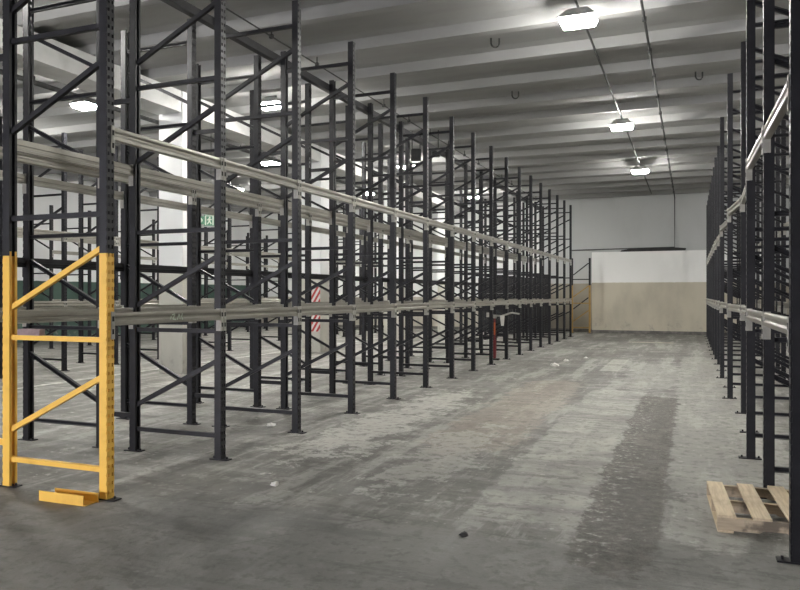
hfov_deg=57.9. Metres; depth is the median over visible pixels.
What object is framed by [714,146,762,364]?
upright
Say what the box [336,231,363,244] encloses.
beam
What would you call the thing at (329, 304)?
beam
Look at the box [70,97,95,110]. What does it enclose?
ceiling lamp
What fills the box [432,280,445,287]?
beam
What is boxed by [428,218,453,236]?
beam
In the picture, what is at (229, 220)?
upright
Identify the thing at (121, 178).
beam
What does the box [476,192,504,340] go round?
upright
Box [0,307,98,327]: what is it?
beam
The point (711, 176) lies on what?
upright
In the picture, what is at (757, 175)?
upright
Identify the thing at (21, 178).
beam
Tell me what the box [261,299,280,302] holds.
beam
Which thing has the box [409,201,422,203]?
spacer
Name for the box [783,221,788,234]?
beam
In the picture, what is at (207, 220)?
exit sign
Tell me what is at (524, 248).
beam
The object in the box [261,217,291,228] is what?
beam
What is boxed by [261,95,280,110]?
ceiling lamp
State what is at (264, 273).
beam
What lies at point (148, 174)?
beam
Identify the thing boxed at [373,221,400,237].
beam
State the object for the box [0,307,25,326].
beam
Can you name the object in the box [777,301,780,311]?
beam
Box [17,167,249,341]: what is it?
wall
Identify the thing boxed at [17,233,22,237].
beam
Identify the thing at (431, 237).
beam
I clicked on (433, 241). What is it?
beam
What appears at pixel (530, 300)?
beam
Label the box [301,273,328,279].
beam
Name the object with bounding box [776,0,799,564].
upright
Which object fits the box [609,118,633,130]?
ceiling lamp
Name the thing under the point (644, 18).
conduit pipe
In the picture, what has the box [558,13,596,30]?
diffuser
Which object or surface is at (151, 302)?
beam
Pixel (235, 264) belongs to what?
beam
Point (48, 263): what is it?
beam
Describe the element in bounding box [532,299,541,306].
beam
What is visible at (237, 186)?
ceiling lamp
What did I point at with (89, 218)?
upright
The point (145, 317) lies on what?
beam
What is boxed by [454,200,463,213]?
beam
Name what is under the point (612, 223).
wall
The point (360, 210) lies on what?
upright
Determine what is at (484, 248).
beam
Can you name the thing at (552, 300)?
beam
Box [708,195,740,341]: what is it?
upright
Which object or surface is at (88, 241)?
beam
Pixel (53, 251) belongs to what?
beam
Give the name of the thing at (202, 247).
beam
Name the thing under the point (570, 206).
upright
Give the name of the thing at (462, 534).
lump
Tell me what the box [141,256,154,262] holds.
beam
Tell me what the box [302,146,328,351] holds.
column
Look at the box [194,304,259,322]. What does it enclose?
beam
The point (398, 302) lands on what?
beam
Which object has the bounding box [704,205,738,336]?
upright
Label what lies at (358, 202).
beam
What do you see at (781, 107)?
beam
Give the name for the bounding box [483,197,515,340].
upright
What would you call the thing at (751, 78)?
upright
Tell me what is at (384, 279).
beam
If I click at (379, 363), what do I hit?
upright
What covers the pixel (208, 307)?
beam
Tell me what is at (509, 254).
beam
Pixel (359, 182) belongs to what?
spacer
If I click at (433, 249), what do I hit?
beam
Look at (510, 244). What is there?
beam
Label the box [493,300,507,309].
beam
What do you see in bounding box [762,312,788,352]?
beam
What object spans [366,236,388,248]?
beam
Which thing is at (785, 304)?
beam
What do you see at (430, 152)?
upright
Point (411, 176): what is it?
upright
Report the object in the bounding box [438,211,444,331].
column
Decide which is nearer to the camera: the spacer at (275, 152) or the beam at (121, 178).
the beam at (121, 178)
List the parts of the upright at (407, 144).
post, post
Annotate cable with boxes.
[211,0,538,200]
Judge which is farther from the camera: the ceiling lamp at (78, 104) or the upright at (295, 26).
the ceiling lamp at (78, 104)
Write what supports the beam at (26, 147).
attached to the upright at (105, 64)
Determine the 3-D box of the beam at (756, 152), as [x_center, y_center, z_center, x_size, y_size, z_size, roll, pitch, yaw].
[3.146,-1.218,6.390,0.059,0.217,1.451,0,0,21]
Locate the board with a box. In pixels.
[311,285,319,331]
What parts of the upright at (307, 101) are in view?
post, post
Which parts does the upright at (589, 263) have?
post, post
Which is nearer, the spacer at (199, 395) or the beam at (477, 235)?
the spacer at (199, 395)
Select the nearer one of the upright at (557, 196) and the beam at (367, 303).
the beam at (367, 303)
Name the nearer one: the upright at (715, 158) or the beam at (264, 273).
the beam at (264, 273)
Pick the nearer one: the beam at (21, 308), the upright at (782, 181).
the beam at (21, 308)
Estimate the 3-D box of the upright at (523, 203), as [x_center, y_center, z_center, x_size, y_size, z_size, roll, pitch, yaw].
[4.063,-0.900,26.844,1.265,5.000,0.084,0,0,22]
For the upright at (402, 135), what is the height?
5.000 m
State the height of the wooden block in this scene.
0.052 m
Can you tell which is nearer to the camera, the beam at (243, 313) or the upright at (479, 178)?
the beam at (243, 313)
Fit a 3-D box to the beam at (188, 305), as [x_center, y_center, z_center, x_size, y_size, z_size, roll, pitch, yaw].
[-2.836,0.241,8.258,0.058,0.217,1.463,0,0,22]
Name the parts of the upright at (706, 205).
post, post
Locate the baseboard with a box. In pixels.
[338,325,591,331]
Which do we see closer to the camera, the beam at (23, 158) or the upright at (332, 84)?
the beam at (23, 158)
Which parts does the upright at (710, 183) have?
post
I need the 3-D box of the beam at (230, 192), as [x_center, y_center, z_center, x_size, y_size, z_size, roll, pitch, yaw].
[-1.910,-1.218,9.468,0.058,0.217,1.463,0,0,22]
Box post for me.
[486,312,519,359]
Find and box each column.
[159,91,186,373]
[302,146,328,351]
[384,180,404,339]
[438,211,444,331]
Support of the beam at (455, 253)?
attached to the upright at (460, 191)
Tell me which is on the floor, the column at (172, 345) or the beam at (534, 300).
the column at (172, 345)
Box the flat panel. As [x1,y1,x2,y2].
[620,247,685,251]
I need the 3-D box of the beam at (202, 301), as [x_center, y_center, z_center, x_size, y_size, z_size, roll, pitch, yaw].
[-5.122,0.241,19.963,0.058,0.217,1.463,0,0,22]
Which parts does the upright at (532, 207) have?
post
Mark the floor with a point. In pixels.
(579, 473)
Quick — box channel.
[39,488,98,505]
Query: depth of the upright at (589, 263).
30.03 m
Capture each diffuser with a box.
[71,102,95,110]
[261,101,280,110]
[261,161,280,165]
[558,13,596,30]
[610,123,632,130]
[631,169,648,173]
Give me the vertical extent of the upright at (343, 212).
5.000 m
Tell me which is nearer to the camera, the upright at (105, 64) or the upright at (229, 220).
the upright at (105, 64)
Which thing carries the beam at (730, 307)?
attached to the upright at (743, 44)
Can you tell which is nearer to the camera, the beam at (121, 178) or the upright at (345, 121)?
the beam at (121, 178)
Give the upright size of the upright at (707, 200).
5.000 m
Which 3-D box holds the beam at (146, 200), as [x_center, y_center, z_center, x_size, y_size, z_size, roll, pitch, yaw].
[-3.287,-1.218,10.022,0.058,0.217,1.463,0,0,22]
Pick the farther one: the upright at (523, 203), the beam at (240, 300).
the upright at (523, 203)
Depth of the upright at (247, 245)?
30.96 m
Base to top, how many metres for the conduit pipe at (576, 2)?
0.036 m
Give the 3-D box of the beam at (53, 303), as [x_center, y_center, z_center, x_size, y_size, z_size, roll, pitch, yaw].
[-7.314,0.241,14.516,0.058,0.217,1.463,0,0,22]
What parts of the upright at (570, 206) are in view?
post, post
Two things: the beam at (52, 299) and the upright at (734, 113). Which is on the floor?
the upright at (734, 113)
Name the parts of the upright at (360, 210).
post, post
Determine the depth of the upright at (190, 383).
9.11 m
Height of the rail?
0.100 m
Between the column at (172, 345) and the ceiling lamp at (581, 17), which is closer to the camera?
the ceiling lamp at (581, 17)
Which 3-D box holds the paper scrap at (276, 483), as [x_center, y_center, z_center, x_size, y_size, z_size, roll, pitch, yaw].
[-1.052,1.585,6.086,0.073,0.029,0.095,0,0,-44]
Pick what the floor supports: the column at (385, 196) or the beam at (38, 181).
the column at (385, 196)
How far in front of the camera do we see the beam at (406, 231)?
14.85 m
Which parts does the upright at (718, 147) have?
post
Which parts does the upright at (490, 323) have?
post, post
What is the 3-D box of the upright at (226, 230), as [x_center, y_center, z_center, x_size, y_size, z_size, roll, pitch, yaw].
[-7.534,-0.525,29.821,1.265,4.250,0.084,0,0,22]
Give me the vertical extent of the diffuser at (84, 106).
0.074 m
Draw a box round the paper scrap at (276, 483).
[270,481,278,486]
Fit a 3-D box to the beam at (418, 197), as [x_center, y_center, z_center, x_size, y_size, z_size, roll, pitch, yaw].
[0.895,-3.885,28.502,0.600,0.430,5.250,0,0,22]
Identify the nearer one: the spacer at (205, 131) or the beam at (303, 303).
the spacer at (205, 131)
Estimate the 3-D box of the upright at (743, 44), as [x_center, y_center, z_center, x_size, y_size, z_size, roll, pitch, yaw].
[5.119,-0.900,9.552,1.265,5.000,0.084,0,0,22]
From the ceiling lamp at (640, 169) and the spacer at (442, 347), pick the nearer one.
the spacer at (442, 347)
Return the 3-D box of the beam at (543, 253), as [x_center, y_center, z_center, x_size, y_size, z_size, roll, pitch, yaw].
[4.569,-1.218,22.684,0.058,0.217,1.463,0,0,22]
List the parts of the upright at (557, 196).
post, post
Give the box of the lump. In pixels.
[458,531,468,536]
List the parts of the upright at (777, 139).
post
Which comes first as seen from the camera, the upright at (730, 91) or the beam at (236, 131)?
the upright at (730, 91)
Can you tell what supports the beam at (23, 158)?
attached to the upright
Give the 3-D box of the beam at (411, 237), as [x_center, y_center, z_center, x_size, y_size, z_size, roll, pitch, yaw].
[0.452,-1.218,16.429,0.058,0.217,1.463,0,0,22]
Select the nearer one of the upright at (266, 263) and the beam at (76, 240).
the beam at (76, 240)
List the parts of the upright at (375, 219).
post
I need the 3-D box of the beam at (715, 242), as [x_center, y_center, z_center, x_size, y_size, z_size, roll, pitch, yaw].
[7.557,-1.218,17.274,0.059,0.217,1.451,0,0,21]
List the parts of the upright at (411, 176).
post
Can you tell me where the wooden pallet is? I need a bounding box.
[707,481,788,534]
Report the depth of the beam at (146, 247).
19.12 m
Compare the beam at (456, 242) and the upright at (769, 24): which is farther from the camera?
the beam at (456, 242)
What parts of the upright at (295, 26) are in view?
post, plate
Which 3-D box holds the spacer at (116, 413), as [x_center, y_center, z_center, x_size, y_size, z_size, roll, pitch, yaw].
[-2.917,1.240,7.511,0.358,0.050,0.030,0,0,22]
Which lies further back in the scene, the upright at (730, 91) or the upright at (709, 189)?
the upright at (709, 189)
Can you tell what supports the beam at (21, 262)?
attached to the upright
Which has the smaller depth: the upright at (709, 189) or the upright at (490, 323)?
the upright at (490, 323)
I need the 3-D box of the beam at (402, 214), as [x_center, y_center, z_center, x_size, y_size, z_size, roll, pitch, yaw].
[0.184,-1.218,11.790,0.058,0.217,1.463,0,0,22]
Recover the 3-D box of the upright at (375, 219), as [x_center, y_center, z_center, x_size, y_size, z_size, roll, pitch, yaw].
[-1.510,-0.900,30.378,1.265,5.000,0.084,0,0,22]
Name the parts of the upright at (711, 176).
post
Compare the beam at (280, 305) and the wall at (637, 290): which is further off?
the wall at (637, 290)
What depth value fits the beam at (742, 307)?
9.70 m
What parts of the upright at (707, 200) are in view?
post, post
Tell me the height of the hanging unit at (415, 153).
0.790 m
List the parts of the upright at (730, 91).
post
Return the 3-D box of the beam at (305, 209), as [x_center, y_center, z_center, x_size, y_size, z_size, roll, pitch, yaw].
[-1.362,-1.218,10.830,0.058,0.217,1.463,0,0,22]
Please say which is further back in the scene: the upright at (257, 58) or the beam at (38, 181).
the upright at (257, 58)
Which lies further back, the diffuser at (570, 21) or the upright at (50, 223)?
the upright at (50, 223)
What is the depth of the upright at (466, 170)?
18.10 m
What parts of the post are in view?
bracket arm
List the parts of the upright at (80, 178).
post, post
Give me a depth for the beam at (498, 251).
21.68 m
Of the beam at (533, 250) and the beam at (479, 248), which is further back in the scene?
the beam at (533, 250)
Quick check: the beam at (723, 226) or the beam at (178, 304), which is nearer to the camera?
the beam at (178, 304)
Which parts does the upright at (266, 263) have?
post, post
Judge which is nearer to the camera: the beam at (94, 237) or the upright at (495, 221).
the beam at (94, 237)
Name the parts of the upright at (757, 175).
post, post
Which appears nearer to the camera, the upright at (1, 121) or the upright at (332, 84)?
the upright at (332, 84)
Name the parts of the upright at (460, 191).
post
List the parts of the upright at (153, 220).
post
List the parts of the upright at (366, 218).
post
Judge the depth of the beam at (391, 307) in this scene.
10.43 m
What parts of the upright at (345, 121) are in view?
post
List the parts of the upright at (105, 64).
post, plate, post, plate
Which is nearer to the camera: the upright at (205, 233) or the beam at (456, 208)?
the upright at (205, 233)
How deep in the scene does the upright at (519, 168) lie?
19.37 m
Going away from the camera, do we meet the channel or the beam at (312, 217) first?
the channel
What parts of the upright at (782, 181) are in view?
post, post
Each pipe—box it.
[0,69,437,213]
[572,0,674,250]
[574,0,651,193]
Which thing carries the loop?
hanging from the ceiling
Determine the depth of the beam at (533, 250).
21.36 m
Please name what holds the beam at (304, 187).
attached to the upright at (350, 159)
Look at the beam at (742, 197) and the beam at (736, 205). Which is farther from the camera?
the beam at (736, 205)
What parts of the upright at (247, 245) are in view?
post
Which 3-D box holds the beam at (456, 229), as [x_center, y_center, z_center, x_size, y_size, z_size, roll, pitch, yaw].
[1.281,-1.218,14.513,0.058,0.217,1.463,0,0,22]
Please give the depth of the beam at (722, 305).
13.61 m
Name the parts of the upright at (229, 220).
post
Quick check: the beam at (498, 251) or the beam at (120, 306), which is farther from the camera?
the beam at (498, 251)
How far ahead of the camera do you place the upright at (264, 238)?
34.06 m
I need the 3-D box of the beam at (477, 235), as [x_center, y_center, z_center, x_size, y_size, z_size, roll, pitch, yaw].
[1.829,-1.218,15.875,0.058,0.217,1.463,0,0,22]
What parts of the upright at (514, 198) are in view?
post, post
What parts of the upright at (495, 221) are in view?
post, post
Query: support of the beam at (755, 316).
attached to the upright at (769, 24)
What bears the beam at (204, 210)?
attached to the upright at (307, 101)
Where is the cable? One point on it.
(271, 36)
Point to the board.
(315, 293)
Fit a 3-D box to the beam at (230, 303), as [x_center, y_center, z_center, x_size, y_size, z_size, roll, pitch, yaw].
[-2.739,0.241,11.384,0.058,0.217,1.463,0,0,22]
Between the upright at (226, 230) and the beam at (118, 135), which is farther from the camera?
the upright at (226, 230)
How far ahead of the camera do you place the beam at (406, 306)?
11.82 m
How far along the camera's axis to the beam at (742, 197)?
9.57 m
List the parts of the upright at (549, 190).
post, post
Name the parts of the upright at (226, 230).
post, post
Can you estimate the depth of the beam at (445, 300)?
16.41 m
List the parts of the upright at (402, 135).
post, post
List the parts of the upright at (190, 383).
post, post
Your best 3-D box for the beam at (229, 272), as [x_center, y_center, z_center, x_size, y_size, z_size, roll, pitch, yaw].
[-2.739,-0.303,11.384,0.058,0.217,1.463,0,0,22]
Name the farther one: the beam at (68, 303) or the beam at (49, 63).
the beam at (68, 303)
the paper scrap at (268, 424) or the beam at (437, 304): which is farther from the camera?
the beam at (437, 304)
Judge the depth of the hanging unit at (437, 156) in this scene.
18.84 m
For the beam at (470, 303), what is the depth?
14.57 m
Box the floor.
[0,326,799,589]
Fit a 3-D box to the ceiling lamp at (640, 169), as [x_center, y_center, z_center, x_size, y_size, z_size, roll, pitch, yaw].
[7.540,-3.940,22.728,0.510,0.240,0.360,0,0,22]
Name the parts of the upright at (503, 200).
post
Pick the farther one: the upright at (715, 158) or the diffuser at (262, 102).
the upright at (715, 158)
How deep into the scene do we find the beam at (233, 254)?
23.00 m
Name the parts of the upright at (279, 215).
post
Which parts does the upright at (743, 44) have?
post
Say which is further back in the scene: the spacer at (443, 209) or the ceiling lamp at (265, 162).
the ceiling lamp at (265, 162)
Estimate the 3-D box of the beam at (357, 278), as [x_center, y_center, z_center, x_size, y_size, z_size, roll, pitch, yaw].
[-1.095,-0.303,15.469,0.058,0.217,1.463,0,0,22]
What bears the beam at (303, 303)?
attached to the upright at (257, 58)
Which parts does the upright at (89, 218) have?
post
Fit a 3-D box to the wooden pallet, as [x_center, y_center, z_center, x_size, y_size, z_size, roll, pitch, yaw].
[2.859,1.541,5.126,1.200,0.118,0.938,0,0,19]
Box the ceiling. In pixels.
[0,0,788,214]
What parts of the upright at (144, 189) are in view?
post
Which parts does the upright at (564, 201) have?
post, post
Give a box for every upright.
[0,0,121,501]
[0,116,2,378]
[18,0,98,447]
[22,132,69,370]
[22,205,54,348]
[67,210,92,345]
[76,146,120,364]
[116,18,200,424]
[124,0,231,460]
[141,157,158,358]
[141,219,155,339]
[196,55,265,407]
[201,175,233,350]
[201,227,207,335]
[207,230,227,333]
[212,0,306,433]
[231,192,249,346]
[232,233,248,331]
[245,235,268,330]
[250,83,310,391]
[261,198,280,337]
[262,238,277,328]
[276,41,359,413]
[276,203,301,340]
[291,105,347,383]
[301,202,301,338]
[329,72,400,399]
[336,123,384,375]
[336,205,344,336]
[336,209,361,334]
[355,213,376,332]
[360,138,411,368]
[364,97,432,387]
[366,218,383,330]
[384,151,433,362]
[396,116,457,378]
[410,165,445,355]
[421,132,478,370]
[432,180,468,352]
[443,146,495,364]
[445,178,479,347]
[459,188,488,342]
[461,157,510,359]
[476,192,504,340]
[478,167,523,354]
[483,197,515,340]
[493,175,534,350]
[497,202,525,337]
[508,183,543,346]
[508,207,533,335]
[516,189,550,343]
[524,195,560,341]
[534,200,566,338]
[542,205,572,336]
[572,258,590,332]
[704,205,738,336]
[707,189,740,343]
[707,200,740,338]
[708,183,740,346]
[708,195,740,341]
[709,176,740,350]
[710,164,759,354]
[712,157,762,359]
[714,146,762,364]
[716,113,788,380]
[716,129,779,370]
[722,73,788,398]
[723,112,788,387]
[735,41,788,413]
[738,0,788,459]
[740,19,788,432]
[760,0,788,498]
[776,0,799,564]
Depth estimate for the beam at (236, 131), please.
17.11 m
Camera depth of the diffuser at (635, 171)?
22.62 m
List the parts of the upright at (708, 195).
post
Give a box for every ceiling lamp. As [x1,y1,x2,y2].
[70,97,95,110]
[232,184,243,190]
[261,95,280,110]
[261,157,280,165]
[557,6,597,30]
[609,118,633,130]
[631,165,648,173]
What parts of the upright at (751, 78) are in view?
plate, post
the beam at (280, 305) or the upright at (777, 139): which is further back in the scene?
the upright at (777, 139)
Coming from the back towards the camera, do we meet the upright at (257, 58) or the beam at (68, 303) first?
the beam at (68, 303)
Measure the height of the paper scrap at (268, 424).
0.041 m
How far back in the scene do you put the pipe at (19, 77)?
14.54 m
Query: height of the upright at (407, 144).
5.000 m
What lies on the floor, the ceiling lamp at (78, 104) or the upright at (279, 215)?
the upright at (279, 215)
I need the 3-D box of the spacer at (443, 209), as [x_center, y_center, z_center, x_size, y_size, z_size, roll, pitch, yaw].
[0.919,-2.000,17.044,0.358,0.050,0.030,0,0,22]
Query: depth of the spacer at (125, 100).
7.48 m
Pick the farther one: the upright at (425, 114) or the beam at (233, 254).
the beam at (233, 254)
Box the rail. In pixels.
[161,0,538,208]
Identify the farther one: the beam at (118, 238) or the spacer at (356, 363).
the beam at (118, 238)
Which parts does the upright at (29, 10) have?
plate, post, post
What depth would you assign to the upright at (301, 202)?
26.51 m
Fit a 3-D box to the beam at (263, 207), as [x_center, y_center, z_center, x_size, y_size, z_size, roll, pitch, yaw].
[-1.740,-1.218,10.982,0.058,0.217,1.463,0,0,22]
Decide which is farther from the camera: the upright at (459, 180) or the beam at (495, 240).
the upright at (459, 180)
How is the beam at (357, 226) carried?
attached to the upright at (379, 363)
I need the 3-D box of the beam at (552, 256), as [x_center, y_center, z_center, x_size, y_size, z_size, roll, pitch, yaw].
[5.117,-1.218,24.046,0.058,0.217,1.463,0,0,22]
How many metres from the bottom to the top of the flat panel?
0.135 m
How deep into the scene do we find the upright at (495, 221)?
20.79 m
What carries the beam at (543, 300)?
attached to the upright at (540, 184)
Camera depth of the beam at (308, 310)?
9.03 m
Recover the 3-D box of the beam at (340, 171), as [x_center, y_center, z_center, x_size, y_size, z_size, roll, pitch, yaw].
[-1.289,-3.885,23.075,0.600,0.430,5.250,0,0,22]
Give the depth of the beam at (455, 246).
19.14 m
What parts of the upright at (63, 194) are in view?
post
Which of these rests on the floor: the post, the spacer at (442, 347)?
the post
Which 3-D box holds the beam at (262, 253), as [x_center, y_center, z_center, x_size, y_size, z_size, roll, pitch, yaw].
[-4.025,-1.218,22.687,0.058,0.217,1.463,0,0,22]
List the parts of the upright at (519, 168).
post, post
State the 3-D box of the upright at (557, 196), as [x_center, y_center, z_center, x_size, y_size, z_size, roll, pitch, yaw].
[4.892,-0.900,24.928,1.265,5.000,0.084,0,0,22]
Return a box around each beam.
[0,18,180,114]
[0,146,98,187]
[0,170,25,193]
[0,256,25,276]
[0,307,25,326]
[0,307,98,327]
[17,139,132,185]
[17,227,65,241]
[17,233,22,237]
[17,308,132,328]
[20,301,65,306]
[34,176,123,208]
[34,234,79,246]
[34,258,123,279]
[34,305,123,309]
[52,250,87,256]
[52,299,87,300]
[66,232,116,245]
[66,301,116,306]
[83,239,120,245]
[111,125,223,179]
[111,308,223,338]
[114,173,193,204]
[114,305,193,322]
[117,237,158,249]
[117,300,158,305]
[141,168,213,193]
[141,195,186,210]
[141,246,156,248]
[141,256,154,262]
[141,264,186,273]
[141,304,186,306]
[141,306,213,311]
[194,190,259,216]
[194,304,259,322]
[201,99,319,162]
[201,206,251,227]
[201,246,230,255]
[201,268,251,282]
[201,300,230,303]
[201,303,251,305]
[224,158,299,198]
[224,306,299,330]
[226,187,283,214]
[226,304,283,319]
[231,263,248,268]
[231,299,249,302]
[232,252,249,256]
[260,204,309,225]
[260,303,309,318]
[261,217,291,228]
[261,252,280,254]
[261,271,291,277]
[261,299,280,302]
[264,257,278,262]
[288,202,331,224]
[288,303,331,316]
[300,180,353,211]
[300,305,353,324]
[301,224,328,234]
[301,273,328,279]
[310,214,347,232]
[336,153,398,190]
[336,213,369,231]
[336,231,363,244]
[336,275,363,284]
[336,302,369,313]
[354,196,395,221]
[354,303,395,320]
[355,224,382,238]
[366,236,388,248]
[366,277,388,286]
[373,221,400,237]
[373,301,400,312]
[383,230,408,243]
[396,208,427,229]
[396,302,427,316]
[404,228,422,237]
[409,235,431,247]
[413,184,444,208]
[413,245,422,249]
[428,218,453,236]
[428,302,453,314]
[429,234,447,246]
[429,300,447,309]
[432,240,444,245]
[432,248,445,256]
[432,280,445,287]
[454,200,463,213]
[454,225,474,241]
[454,240,465,250]
[454,245,463,249]
[454,252,460,259]
[454,301,474,312]
[468,243,481,253]
[475,232,492,245]
[475,301,492,310]
[483,247,494,255]
[493,237,507,249]
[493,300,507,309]
[497,250,504,254]
[508,241,520,252]
[508,252,517,260]
[508,300,520,308]
[521,245,531,255]
[521,299,531,306]
[532,248,541,257]
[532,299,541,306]
[542,252,550,259]
[542,299,550,305]
[551,254,558,261]
[551,299,558,304]
[714,238,716,249]
[719,220,726,236]
[719,302,726,312]
[727,199,740,221]
[727,303,739,317]
[740,187,745,211]
[740,305,745,320]
[745,128,762,180]
[745,308,762,338]
[762,74,788,153]
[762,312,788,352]
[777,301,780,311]
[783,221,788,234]
[783,302,788,313]
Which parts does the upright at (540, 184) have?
post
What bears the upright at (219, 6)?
on the floor
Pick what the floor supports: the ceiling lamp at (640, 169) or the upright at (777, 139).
the upright at (777, 139)
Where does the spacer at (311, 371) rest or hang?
attached to the upright at (332, 84)
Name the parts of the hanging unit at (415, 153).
casing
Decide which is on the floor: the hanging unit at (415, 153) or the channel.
the channel
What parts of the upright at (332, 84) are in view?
post, post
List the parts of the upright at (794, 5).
plate, post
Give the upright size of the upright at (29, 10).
5.000 m
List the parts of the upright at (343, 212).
post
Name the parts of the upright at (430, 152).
post, post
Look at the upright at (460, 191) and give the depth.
22.91 m
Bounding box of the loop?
[490,38,499,47]
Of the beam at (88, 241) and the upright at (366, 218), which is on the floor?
the upright at (366, 218)
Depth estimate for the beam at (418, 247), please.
19.34 m
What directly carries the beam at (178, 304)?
attached to the upright at (190, 383)
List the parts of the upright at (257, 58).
post, post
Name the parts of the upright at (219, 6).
plate, post, post, plate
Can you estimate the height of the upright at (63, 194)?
5.000 m
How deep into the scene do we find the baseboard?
33.19 m
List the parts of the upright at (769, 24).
post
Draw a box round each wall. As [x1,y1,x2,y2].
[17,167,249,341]
[261,189,788,335]
[592,249,760,335]
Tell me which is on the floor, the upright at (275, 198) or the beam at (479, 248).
the upright at (275, 198)
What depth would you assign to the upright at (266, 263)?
32.33 m
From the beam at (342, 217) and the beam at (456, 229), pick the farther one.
the beam at (456, 229)
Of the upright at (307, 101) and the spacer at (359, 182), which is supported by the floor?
the upright at (307, 101)
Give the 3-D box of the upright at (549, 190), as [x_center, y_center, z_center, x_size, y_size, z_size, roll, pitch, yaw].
[4.344,-0.900,23.566,1.265,5.000,0.084,0,0,22]
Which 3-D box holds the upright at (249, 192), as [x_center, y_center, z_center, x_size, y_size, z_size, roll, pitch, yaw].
[-4.799,-0.900,22.207,1.265,5.000,0.084,0,0,22]
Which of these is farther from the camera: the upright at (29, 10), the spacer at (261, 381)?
the spacer at (261, 381)
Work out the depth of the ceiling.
14.09 m
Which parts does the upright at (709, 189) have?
post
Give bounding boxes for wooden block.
[17,329,44,335]
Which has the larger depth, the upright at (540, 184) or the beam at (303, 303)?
the upright at (540, 184)
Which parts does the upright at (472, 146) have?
post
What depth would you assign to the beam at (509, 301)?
18.61 m
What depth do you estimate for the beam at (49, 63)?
12.17 m
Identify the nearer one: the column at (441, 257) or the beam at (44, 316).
the beam at (44, 316)
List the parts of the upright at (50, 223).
post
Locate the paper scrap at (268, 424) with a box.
[267,423,275,426]
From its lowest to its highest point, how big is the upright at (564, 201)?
5.000 m
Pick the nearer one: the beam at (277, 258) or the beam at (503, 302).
the beam at (503, 302)
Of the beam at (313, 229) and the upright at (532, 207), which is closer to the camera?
the beam at (313, 229)
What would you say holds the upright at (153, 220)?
on the floor
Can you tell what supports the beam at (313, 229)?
attached to the upright at (379, 363)
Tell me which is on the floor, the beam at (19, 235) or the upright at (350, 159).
the upright at (350, 159)
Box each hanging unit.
[411,131,420,160]
[432,130,439,157]
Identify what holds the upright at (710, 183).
on the floor
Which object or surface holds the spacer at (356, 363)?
attached to the upright at (425, 114)
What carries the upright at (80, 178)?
on the floor
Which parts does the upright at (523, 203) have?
post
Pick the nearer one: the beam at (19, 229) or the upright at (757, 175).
the beam at (19, 229)
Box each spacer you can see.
[114,98,128,104]
[114,411,128,417]
[194,129,213,134]
[194,393,213,398]
[260,150,280,155]
[260,380,280,384]
[310,168,328,171]
[310,370,328,373]
[355,181,367,184]
[355,362,367,365]
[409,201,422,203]
[432,208,445,210]
[432,346,445,348]
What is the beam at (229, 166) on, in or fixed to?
attached to the upright at (295, 26)
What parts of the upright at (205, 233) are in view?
post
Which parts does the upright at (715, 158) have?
post, post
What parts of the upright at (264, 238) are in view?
post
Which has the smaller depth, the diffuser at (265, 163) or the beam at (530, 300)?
the beam at (530, 300)
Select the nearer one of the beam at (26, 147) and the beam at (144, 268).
the beam at (26, 147)
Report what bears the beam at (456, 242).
attached to the upright at (466, 170)
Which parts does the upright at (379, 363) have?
post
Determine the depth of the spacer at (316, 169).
11.60 m
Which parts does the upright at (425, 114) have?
post, post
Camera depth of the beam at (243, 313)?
7.66 m
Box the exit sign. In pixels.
[201,215,213,225]
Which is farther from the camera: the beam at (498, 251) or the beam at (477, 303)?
the beam at (498, 251)
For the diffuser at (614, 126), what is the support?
attached to the ceiling lamp at (625, 123)
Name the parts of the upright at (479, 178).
post, post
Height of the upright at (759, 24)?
5.000 m
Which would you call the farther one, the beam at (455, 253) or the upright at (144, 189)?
the beam at (455, 253)
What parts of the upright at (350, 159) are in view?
post, post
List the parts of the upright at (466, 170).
post, post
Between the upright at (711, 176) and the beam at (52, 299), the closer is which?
the upright at (711, 176)
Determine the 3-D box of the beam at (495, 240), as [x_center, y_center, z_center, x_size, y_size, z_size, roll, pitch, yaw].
[2.377,-1.218,17.237,0.058,0.217,1.463,0,0,22]

